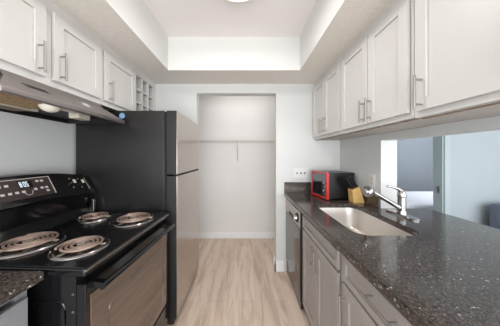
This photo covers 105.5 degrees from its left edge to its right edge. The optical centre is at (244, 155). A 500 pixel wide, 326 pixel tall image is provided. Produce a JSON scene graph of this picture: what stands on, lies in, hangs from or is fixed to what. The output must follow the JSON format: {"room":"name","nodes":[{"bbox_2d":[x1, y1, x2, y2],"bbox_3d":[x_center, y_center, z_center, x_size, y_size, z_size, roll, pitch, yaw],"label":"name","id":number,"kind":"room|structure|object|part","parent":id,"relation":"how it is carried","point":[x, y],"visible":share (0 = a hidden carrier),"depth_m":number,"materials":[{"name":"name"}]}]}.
{"room":"kitchen","nodes":[
{"label":"kitchen","id":0,"kind":"room"},
{"bbox_2d":[0,111,75,175],"bbox_3d":[-1.450,0.089,0.540,0.120,2.582,3.480,0,0,0],"label":"wall","id":1,"kind":"structure","parent":0,"point":[28,144],"depth_m":1.25,"materials":[{"name":"paint"}]},
{"bbox_2d":[0,0,101,103],"bbox_3d":[-1.203,-0.625,1.048,0.374,0.479,0.743,0,0,0],"label":"upper cabinet","id":2,"kind":"object","parent":1,"relation":"attached to","point":[40,42],"visible":0.95,"depth_m":1.05,"materials":[{"name":"white paint"}]},
{"bbox_3d":[-1.064,-0.611,0.851,0.016,0.378,0.322,0,0,0],"label":"door","id":3,"kind":"part","parent":2,"relation":"part of","materials":[{"name":"white paint"}]},
{"bbox_3d":[-1.036,-0.509,0.972,0.040,0.158,0.012,0,0,0],"label":"handle","id":4,"kind":"part","parent":2,"relation":"part of","materials":[{"name":"silver metal"}]},
{"bbox_3d":[-1.036,-0.509,1.088,0.040,0.158,0.012,0,0,0],"label":"handle","id":5,"kind":"part","parent":2,"relation":"part of","materials":[{"name":"silver metal"}]},
{"bbox_3d":[-1.064,-0.611,1.229,0.016,0.378,0.348,0,0,0],"label":"door","id":6,"kind":"part","parent":2,"relation":"part of","materials":[{"name":"white paint"}]},
{"bbox_2d":[0,69,124,123],"bbox_3d":[-1.167,-0.308,1.117,0.442,0.152,0.765,0,0,0],"label":"range hood","id":7,"kind":"object","parent":1,"relation":"attached to","point":[20,95],"visible":1,"depth_m":1.03,"materials":[{"name":"metal"}]},
{"bbox_3d":[-1.315,-0.271,0.955,0.126,0.010,0.350,0,0,0],"label":"plate","id":8,"kind":"part","parent":7,"relation":"part of","materials":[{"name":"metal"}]},
{"bbox_2d":[38,103,80,113],"bbox_3d":[-1.035,-0.268,1.073,0.090,0.072,0.215,0,0,0],"label":"lamp","id":9,"kind":"object","parent":7,"relation":"attached to","point":[45,107],"depth_m":1.00,"materials":[{"name":"beige plastic"}]},
{"bbox_3d":[-1.017,-0.325,1.210,0.053,0.040,0.120,0,0,0],"label":"badge plate","id":10,"kind":"part","parent":7,"relation":"part of","materials":[{"name":"silver metal"}]},
{"bbox_2d":[101,41,135,110],"bbox_3d":[-1.203,-0.625,1.639,0.374,0.479,0.435,0,0,0],"label":"upper cabinet","id":11,"kind":"object","parent":1,"relation":"attached to","point":[118,75],"visible":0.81,"depth_m":1.59,"materials":[{"name":"white paint"}]},
{"bbox_3d":[-1.242,-0.421,1.639,0.297,0.012,0.405,0,0,0],"label":"panel","id":12,"kind":"part","parent":11,"relation":"part of","materials":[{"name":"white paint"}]},
{"bbox_3d":[-1.036,-0.505,1.478,0.040,0.160,0.012,0,0,0],"label":"handle","id":13,"kind":"part","parent":11,"relation":"part of","materials":[{"name":"silver metal"}]},
{"bbox_2d":[135,68,154,110],"bbox_3d":[-1.232,-0.625,2.069,0.315,0.479,0.418,0,0,0],"label":"cubby shelf","id":14,"kind":"object","parent":1,"relation":"attached to","point":[145,88],"visible":0.27,"depth_m":2.09,"materials":[{"name":"white paint"}]},
{"bbox_3d":[-1.230,-0.671,2.062,0.307,0.012,0.363,0,0,0],"label":"shelf","id":15,"kind":"part","parent":14,"relation":"part of","materials":[{"name":"white paint"}]},
{"bbox_3d":[-1.230,-0.538,2.062,0.307,0.012,0.363,0,0,0],"label":"shelf","id":16,"kind":"part","parent":14,"relation":"part of","materials":[{"name":"white paint"}]},
{"bbox_2d":[51,0,392,83],"bbox_3d":[-0.125,-1.033,0.540,2.530,0.338,3.480,0,0,0],"label":"ceiling","id":17,"kind":"structure","parent":0,"point":[354,17],"depth_m":1.47,"materials":[{"name":"white paint"}]},
{"bbox_2d":[105,0,345,70],"bbox_3d":[-0.110,-1.033,0.360,1.340,0.338,3.120,0,0,0],"label":"ceiling recess side","id":18,"kind":"structure","parent":17,"relation":"attached to","point":[174,53],"depth_m":1.91,"materials":[{"name":"paint"}]},
{"bbox_2d":[145,0,316,36],"bbox_3d":[2.100,-1.252,1.800,8.200,0.100,6.000,0,0,0],"label":"ceiling","id":19,"kind":"structure","parent":0,"point":[178,18],"depth_m":1.64,"materials":[{"name":"paint"}]},
{"bbox_2d":[199,96,274,231],"bbox_3d":[-0.100,0.089,3.250,2.400,2.582,0.100,0,0,0],"label":"wall","id":20,"kind":"structure","parent":0,"point":[234,196],"depth_m":3.20,"materials":[{"name":"paint"}]},
{"bbox_2d":[199,232,274,237],"bbox_3d":[-0.100,1.327,3.192,2.200,0.105,0.017,0,0,0],"label":"baseboard","id":21,"kind":"structure","parent":20,"relation":"attached to","point":[201,234],"depth_m":3.18,"materials":[{"name":"paint"}]},
{"bbox_2d":[199,140,274,161],"bbox_3d":[-0.100,-0.073,3.049,2.196,0.336,0.305,0,0,0],"label":"wire shelf","id":22,"kind":"object","parent":20,"relation":"attached to","point":[200,141],"visible":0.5,"depth_m":2.90,"materials":[{"name":"white metal"}]},
{"bbox_2d":[167,238,310,325],"bbox_3d":[2.100,1.430,1.800,8.200,0.100,6.000,0,0,0],"label":"floor","id":23,"kind":"structure","parent":0,"point":[235,282],"depth_m":1.95,"materials":[{"name":"brown wood"}]},
{"bbox_2d":[0,290,27,325],"bbox_3d":[-1.093,0.927,0.307,0.587,0.905,0.813,0,0,0],"label":"base cabinet","id":24,"kind":"object","parent":23,"relation":"on","point":[14,312],"visible":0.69,"depth_m":0.67,"materials":[{"name":"grey paint"}]},
{"bbox_3d":[-0.828,0.882,0.307,0.018,0.815,0.813,0,0,0],"label":"frame","id":25,"kind":"part","parent":24,"relation":"part of","materials":[{"name":"grey paint"}]},
{"bbox_2d":[0,271,42,305],"bbox_3d":[-1.079,0.455,0.303,0.618,0.035,0.846,0,0,0],"label":"countertop","id":26,"kind":"structure","parent":24,"relation":"on","point":[12,283],"depth_m":0.67,"materials":[{"name":"stone"}]},
{"bbox_2d":[0,173,174,325],"bbox_3d":[-0.939,0.742,1.127,0.791,1.276,0.745,0,0,3],"label":"range","id":27,"kind":"object","parent":23,"relation":"on","point":[99,268],"visible":1,"depth_m":1.01,"materials":[{"name":"black metal"}]},
{"bbox_3d":[-1.240,0.182,1.076,0.060,0.108,0.280,0,0,2],"label":"control panel","id":28,"kind":"part","parent":27,"relation":"part of","materials":[{"name":"black plastic"}]},
{"bbox_2d":[0,235,59,254],"bbox_3d":[-1.083,0.441,0.949,0.227,0.003,0.227,0,0,2],"label":"burner","id":29,"kind":"object","parent":27,"relation":"on","point":[31,250],"depth_m":0.91,"materials":[{"name":"metal"}]},
{"bbox_3d":[-0.780,0.730,0.759,0.135,0.305,0.006,0,0,2],"label":"embossed panel","id":30,"kind":"part","parent":27,"relation":"part of","materials":[{"name":"black metal"}]},
{"bbox_3d":[-1.220,0.188,1.345,0.043,0.048,0.048,0,0,2],"label":"knob","id":31,"kind":"part","parent":27,"relation":"part of","materials":[{"name":"black ceramic"}]},
{"bbox_2d":[54,239,104,256],"bbox_3d":[-0.789,0.441,0.916,0.186,0.003,0.186,0,0,2],"label":"burner","id":32,"kind":"object","parent":27,"relation":"on","point":[88,252],"depth_m":0.87,"materials":[{"name":"metal"}]},
{"bbox_3d":[-1.217,0.196,1.410,0.043,0.048,0.048,0,0,2],"label":"knob","id":33,"kind":"part","parent":27,"relation":"part of","materials":[{"name":"black ceramic"}]},
{"bbox_2d":[0,211,168,276],"bbox_3d":[-0.972,0.456,1.129,0.756,0.038,0.775,0,0,0],"label":"cooktop","id":34,"kind":"object","parent":27,"relation":"in","point":[118,229],"depth_m":0.95,"materials":[{"name":"black metal"}]},
{"bbox_2d":[79,214,108,220],"bbox_3d":[-1.065,0.441,1.349,0.171,0.003,0.171,0,0,3],"label":"burner","id":35,"kind":"object","parent":27,"relation":"on","point":[103,217],"depth_m":1.32,"materials":[{"name":"metal"}]},
{"bbox_3d":[-0.636,0.821,1.114,0.041,0.618,0.721,0,0,2],"label":"oven door","id":36,"kind":"part","parent":27,"relation":"part of","materials":[{"name":"black ceramic"}]},
{"bbox_3d":[-0.608,0.452,1.113,0.007,0.010,0.741,0,0,3],"label":"edge trim","id":37,"kind":"part","parent":27,"relation":"part of","materials":[{"name":"metal"}]},
{"bbox_2d":[114,215,150,224],"bbox_3d":[-0.771,0.441,1.313,0.220,0.003,0.220,0,0,2],"label":"burner","id":38,"kind":"object","parent":27,"relation":"on","point":[144,221],"depth_m":1.27,"materials":[{"name":"metal"}]},
{"bbox_3d":[-0.580,0.528,1.112,0.072,0.028,0.686,0,0,2],"label":"handle","id":39,"kind":"part","parent":27,"relation":"part of","materials":[{"name":"black metal"}]},
{"bbox_3d":[-0.636,1.231,1.114,0.041,0.178,0.721,0,0,2],"label":"storage drawer","id":40,"kind":"part","parent":27,"relation":"part of","materials":[{"name":"black ceramic"}]},
{"bbox_2d":[76,111,198,324],"bbox_3d":[-0.955,0.507,1.889,0.818,1.746,0.722,0,0,0],"label":"refrigerator","id":41,"kind":"object","parent":23,"relation":"on","point":[149,162],"visible":0.7,"depth_m":1.53,"materials":[{"name":"metal"}]},
{"bbox_3d":[-0.592,-0.108,1.888,0.080,0.516,0.720,0,0,0],"label":"freezer door","id":42,"kind":"part","parent":41,"relation":"part of","materials":[{"name":"silver metal"}]},
{"bbox_3d":[-0.592,0.736,1.888,0.080,1.148,0.720,0,0,0],"label":"fridge door","id":43,"kind":"part","parent":41,"relation":"part of","materials":[{"name":"silver metal"}]},
{"bbox_2d":[286,198,303,309],"bbox_3d":[0.787,0.918,1.958,0.666,0.883,0.595,0,0,0],"label":"dishwasher","id":44,"kind":"object","parent":23,"relation":"on","point":[294,228],"visible":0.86,"depth_m":1.82,"materials":[{"name":"metal"}]},
{"bbox_3d":[0.501,0.930,1.969,0.034,0.560,0.574,0,0,0],"label":"door","id":45,"kind":"part","parent":44,"relation":"part of","materials":[{"name":"silver metal"}]},
{"bbox_3d":[0.500,0.570,1.969,0.036,0.150,0.574,0,0,0],"label":"control panel","id":46,"kind":"part","parent":44,"relation":"part of","materials":[{"name":"metal"}]},
{"bbox_3d":[0.505,1.289,1.969,0.026,0.142,0.574,0,0,0],"label":"kick panel","id":47,"kind":"part","parent":44,"relation":"part of","materials":[{"name":"silver metal"}]},
{"bbox_3d":[0.501,0.878,1.671,0.030,0.803,0.019,0,0,0],"label":"trim","id":48,"kind":"part","parent":44,"relation":"part of","materials":[{"name":"metal"}]},
{"bbox_2d":[303,215,342,325],"bbox_3d":[0.796,0.927,1.326,0.682,0.905,0.650,0,0,0],"label":"base cabinet","id":49,"kind":"object","parent":23,"relation":"on","point":[322,261],"visible":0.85,"depth_m":1.26,"materials":[{"name":"grey paint"}]},
{"bbox_3d":[0.503,0.949,1.485,0.016,0.642,0.300,0,0,0],"label":"door","id":50,"kind":"part","parent":49,"relation":"part of","materials":[{"name":"grey paint"}]},
{"bbox_3d":[0.475,0.723,1.372,0.040,0.155,0.012,0,0,0],"label":"handle","id":51,"kind":"part","parent":49,"relation":"part of","materials":[{"name":"silver metal"}]},
{"bbox_3d":[0.475,0.723,1.283,0.040,0.155,0.012,0,0,0],"label":"handle","id":52,"kind":"part","parent":49,"relation":"part of","materials":[{"name":"silver metal"}]},
{"bbox_3d":[0.503,0.949,1.173,0.016,0.642,0.310,0,0,0],"label":"door","id":53,"kind":"part","parent":49,"relation":"part of","materials":[{"name":"grey paint"}]},
{"bbox_3d":[0.523,0.882,1.326,0.018,0.815,0.650,0,0,0],"label":"frame","id":54,"kind":"part","parent":49,"relation":"part of","materials":[{"name":"grey paint"}]},
{"bbox_2d":[284,193,499,325],"bbox_3d":[0.994,0.455,1.199,1.052,0.035,2.158,0,0,0],"label":"countertop","id":55,"kind":"structure","parent":49,"relation":"on","point":[447,273],"depth_m":0.80,"materials":[{"name":"stone"}]},
{"bbox_2d":[311,170,354,199],"bbox_3d":[0.925,0.300,2.031,0.318,0.273,0.300,0,0,-10],"label":"microwave","id":56,"kind":"object","parent":55,"relation":"on","point":[328,185],"visible":0.97,"depth_m":1.89,"materials":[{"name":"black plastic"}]},
{"bbox_3d":[0.783,0.295,2.039,0.017,0.232,0.205,0,0,-10],"label":"door","id":57,"kind":"part","parent":56,"relation":"part of","materials":[{"name":"glass"}]},
{"bbox_3d":[0.786,0.296,2.007,0.024,0.265,0.299,0,0,-10],"label":"frame","id":58,"kind":"part","parent":56,"relation":"part of","materials":[{"name":"red plastic"}]},
{"bbox_3d":[0.806,0.295,1.910,0.017,0.232,0.053,0,0,-10],"label":"control panel","id":59,"kind":"part","parent":56,"relation":"part of","materials":[{"name":"plastic"}]},
{"bbox_3d":[0.962,0.294,1.887,0.235,0.195,0.004,0,0,-10],"label":"panel","id":60,"kind":"part","parent":56,"relation":"part of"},
{"bbox_2d":[348,187,363,202],"bbox_3d":[1.056,0.363,1.808,0.113,0.149,0.085,0,0,0],"label":"knife block","id":61,"kind":"object","parent":55,"relation":"on","point":[355,195],"visible":0.87,"depth_m":1.76,"materials":[{"name":"brown wood"}]},
{"bbox_2d":[320,208,412,235],"bbox_3d":[0.812,0.567,1.390,0.399,0.189,0.714,0,0,0],"label":"sink","id":62,"kind":"object","parent":55,"relation":"in","point":[355,220],"visible":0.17,"depth_m":1.60,"materials":[{"name":"metal"}]},
{"bbox_2d":[361,185,420,221],"bbox_3d":[1.018,0.326,1.400,0.341,0.223,0.270,0,0,0],"label":"faucet","id":63,"kind":"object","parent":55,"relation":"on","point":[367,191],"visible":1,"depth_m":1.38,"materials":[{"name":"silver metal"}]},
{"bbox_3d":[1.033,0.321,1.393,0.233,0.153,0.036,0,0,-4],"label":"spout","id":64,"kind":"part","parent":63,"relation":"part of","materials":[{"name":"silver metal"}]},
{"bbox_3d":[1.104,0.245,1.400,0.120,0.061,0.032,0,0,0],"label":"lever","id":65,"kind":"part","parent":63,"relation":"part of","materials":[{"name":"silver metal"}]},
{"bbox_3d":[1.155,0.430,1.400,0.066,0.014,0.270,0,0,0],"label":"plate","id":66,"kind":"part","parent":63,"relation":"part of","materials":[{"name":"silver metal"}]},
{"bbox_2d":[338,255,412,325],"bbox_3d":[0.796,0.927,0.679,0.682,0.905,0.636,0,0,0],"label":"base cabinet","id":67,"kind":"object","parent":23,"relation":"on","point":[363,304],"visible":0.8,"depth_m":0.80,"materials":[{"name":"grey paint"}]},
{"bbox_3d":[0.475,0.765,0.925,0.040,0.170,0.012,0,0,0],"label":"handle","id":68,"kind":"part","parent":67,"relation":"part of","materials":[{"name":"silver metal"}]},
{"bbox_3d":[0.503,0.956,0.670,0.016,0.628,0.590,0,0,0],"label":"door","id":69,"kind":"part","parent":67,"relation":"part of","materials":[{"name":"grey paint"}]},
{"bbox_3d":[0.475,0.545,0.680,0.040,0.012,0.170,0,0,0],"label":"handle","id":70,"kind":"part","parent":67,"relation":"part of","materials":[{"name":"silver metal"}]},
{"bbox_2d":[397,191,432,209],"bbox_3d":[3.550,1.060,3.475,2.340,0.640,1.090,0,0,0],"label":"bed","id":71,"kind":"object","parent":23,"relation":"on","point":[415,199],"visible":0.06,"depth_m":3.23,"materials":[{"name":"grey paint"}]},
{"bbox_2d":[489,204,499,228],"bbox_3d":[3.330,0.980,2.055,0.760,0.800,0.610,0,0,0],"label":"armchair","id":72,"kind":"object","parent":23,"relation":"on","point":[494,209],"visible":0.34,"depth_m":2.28,"materials":[{"name":"fabric"}]},
{"bbox_2d":[155,84,339,270],"bbox_3d":[-0.118,0.089,2.335,2.784,2.582,0.110,0,0,0],"label":"wall","id":73,"kind":"structure","parent":0,"point":[296,147],"depth_m":2.28,"materials":[{"name":"paint"}]},
{"bbox_2d":[273,255,283,271],"bbox_3d":[0.410,1.312,2.326,0.116,0.135,0.128,0,0,0],"label":"baseboard","id":74,"kind":"structure","parent":73,"relation":"attached to","point":[278,265],"depth_m":2.26,"materials":[{"name":"paint"}]},
{"bbox_2d":[284,182,310,192],"bbox_3d":[0.792,0.374,2.268,0.648,0.125,0.020,0,0,0],"label":"backsplash","id":75,"kind":"structure","parent":73,"relation":"attached to","point":[289,187],"depth_m":2.26,"materials":[{"name":"stone"}]},
{"bbox_2d":[293,169,307,177],"bbox_3d":[0.668,0.209,2.272,0.180,0.118,0.016,0,0,0],"label":"switch plate","id":76,"kind":"object","parent":73,"relation":"attached to","point":[297,173],"visible":1,"depth_m":2.27,"materials":[{"name":"white plastic"}]},
{"bbox_2d":[397,137,432,190],"bbox_3d":[3.750,0.089,4.650,4.500,2.582,0.100,0,0,0],"label":"wall","id":77,"kind":"structure","parent":0,"point":[414,156],"depth_m":4.60,"materials":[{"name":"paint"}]},
{"bbox_2d":[340,116,499,207],"bbox_3d":[1.207,0.089,0.540,0.134,2.582,3.480,0,0,0],"label":"wall","id":78,"kind":"structure","parent":0,"point":[376,155],"depth_m":1.59,"materials":[{"name":"paint"}]},
{"bbox_2d":[313,55,375,140],"bbox_3d":[0.953,-0.524,1.946,0.375,0.680,0.661,0,0,0],"label":"upper cabinet","id":79,"kind":"object","parent":78,"relation":"attached to","point":[327,89],"visible":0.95,"depth_m":1.85,"materials":[{"name":"white paint"}]},
{"bbox_3d":[0.813,-0.508,2.102,0.016,0.583,0.321,0,0,0],"label":"door","id":80,"kind":"part","parent":79,"relation":"part of","materials":[{"name":"white paint"}]},
{"bbox_3d":[0.833,-0.527,1.946,0.018,0.674,0.661,0,0,0],"label":"frame","id":81,"kind":"part","parent":79,"relation":"part of","materials":[{"name":"white paint"}]},
{"bbox_3d":[0.813,-0.508,1.782,0.016,0.583,0.305,0,0,0],"label":"door","id":82,"kind":"part","parent":79,"relation":"part of","materials":[{"name":"white paint"}]},
{"bbox_3d":[0.991,-0.189,1.946,0.298,0.003,0.661,0,0,0],"label":"panel","id":83,"kind":"part","parent":79,"relation":"part of","materials":[{"name":"white wood"}]},
{"bbox_2d":[362,193,380,207],"bbox_3d":[1.128,0.374,1.935,0.020,0.125,0.685,0,0,0],"label":"backsplash","id":84,"kind":"structure","parent":78,"relation":"attached to","point":[373,200],"depth_m":1.65,"materials":[{"name":"stone"}]},
{"bbox_2d":[369,174,374,186],"bbox_3d":[1.135,0.220,1.700,0.009,0.110,0.070,0,0,0],"label":"outlet plate","id":85,"kind":"object","parent":78,"relation":"attached to","point":[371,176],"visible":0.98,"depth_m":1.70,"materials":[{"name":"white plastic"}]},
{"bbox_2d":[341,0,469,133],"bbox_3d":[0.953,-0.523,1.269,0.375,0.682,0.686,0,0,0],"label":"upper cabinet","id":86,"kind":"object","parent":78,"relation":"attached to","point":[378,68],"visible":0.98,"depth_m":1.13,"materials":[{"name":"white paint"}]},
{"bbox_3d":[0.813,-0.507,1.427,0.016,0.585,0.347,0,0,0],"label":"door","id":87,"kind":"part","parent":86,"relation":"part of","materials":[{"name":"white paint"}]},
{"bbox_3d":[0.785,-0.298,1.285,0.040,0.147,0.012,0,0,0],"label":"handle","id":88,"kind":"part","parent":86,"relation":"part of","materials":[{"name":"silver metal"}]},
{"bbox_3d":[0.785,-0.298,1.217,0.040,0.147,0.012,0,0,0],"label":"handle","id":89,"kind":"part","parent":86,"relation":"part of","materials":[{"name":"silver metal"}]},
{"bbox_3d":[0.833,-0.526,1.269,0.018,0.676,0.686,0,0,0],"label":"frame","id":90,"kind":"part","parent":86,"relation":"part of","materials":[{"name":"white paint"}]},
{"bbox_3d":[0.813,-0.507,1.096,0.016,0.585,0.302,0,0,0],"label":"door","id":91,"kind":"part","parent":86,"relation":"part of","materials":[{"name":"white paint"}]},
{"bbox_3d":[0.991,-0.186,1.269,0.298,0.003,0.686,0,0,0],"label":"panel","id":92,"kind":"part","parent":86,"relation":"part of","materials":[{"name":"white wood"}]},
{"bbox_2d":[413,0,499,118],"bbox_3d":[0.953,-0.520,0.526,0.375,0.687,0.791,0,0,0],"label":"upper cabinet","id":93,"kind":"object","parent":78,"relation":"attached to","point":[457,75],"visible":1,"depth_m":0.74,"materials":[{"name":"white paint"}]},
{"bbox_3d":[0.785,-0.291,0.865,0.040,0.153,0.012,0,0,0],"label":"handle","id":94,"kind":"part","parent":93,"relation":"part of","materials":[{"name":"silver metal"}]},
{"bbox_3d":[0.833,-0.523,0.526,0.018,0.681,0.791,0,0,0],"label":"frame","id":95,"kind":"part","parent":93,"relation":"part of","materials":[{"name":"white paint"}]},
{"bbox_3d":[0.991,-0.181,0.526,0.298,0.003,0.791,0,0,0],"label":"panel","id":96,"kind":"part","parent":93,"relation":"part of","materials":[{"name":"white wood"}]},
{"bbox_2d":[450,130,499,225],"bbox_3d":[3.437,0.089,2.510,4.326,2.582,0.120,0,0,0],"label":"wall","id":97,"kind":"structure","parent":0,"point":[474,157],"depth_m":2.45,"materials":[{"name":"paint"}]},
{"bbox_2d":[433,135,449,214],"bbox_3d":[2.185,0.310,2.500,0.890,2.140,0.140,0,0,0],"label":"trim","id":98,"kind":"structure","parent":97,"relation":"attached to","point":[441,144],"depth_m":2.46,"materials":[{"name":"paint"}]}
]}

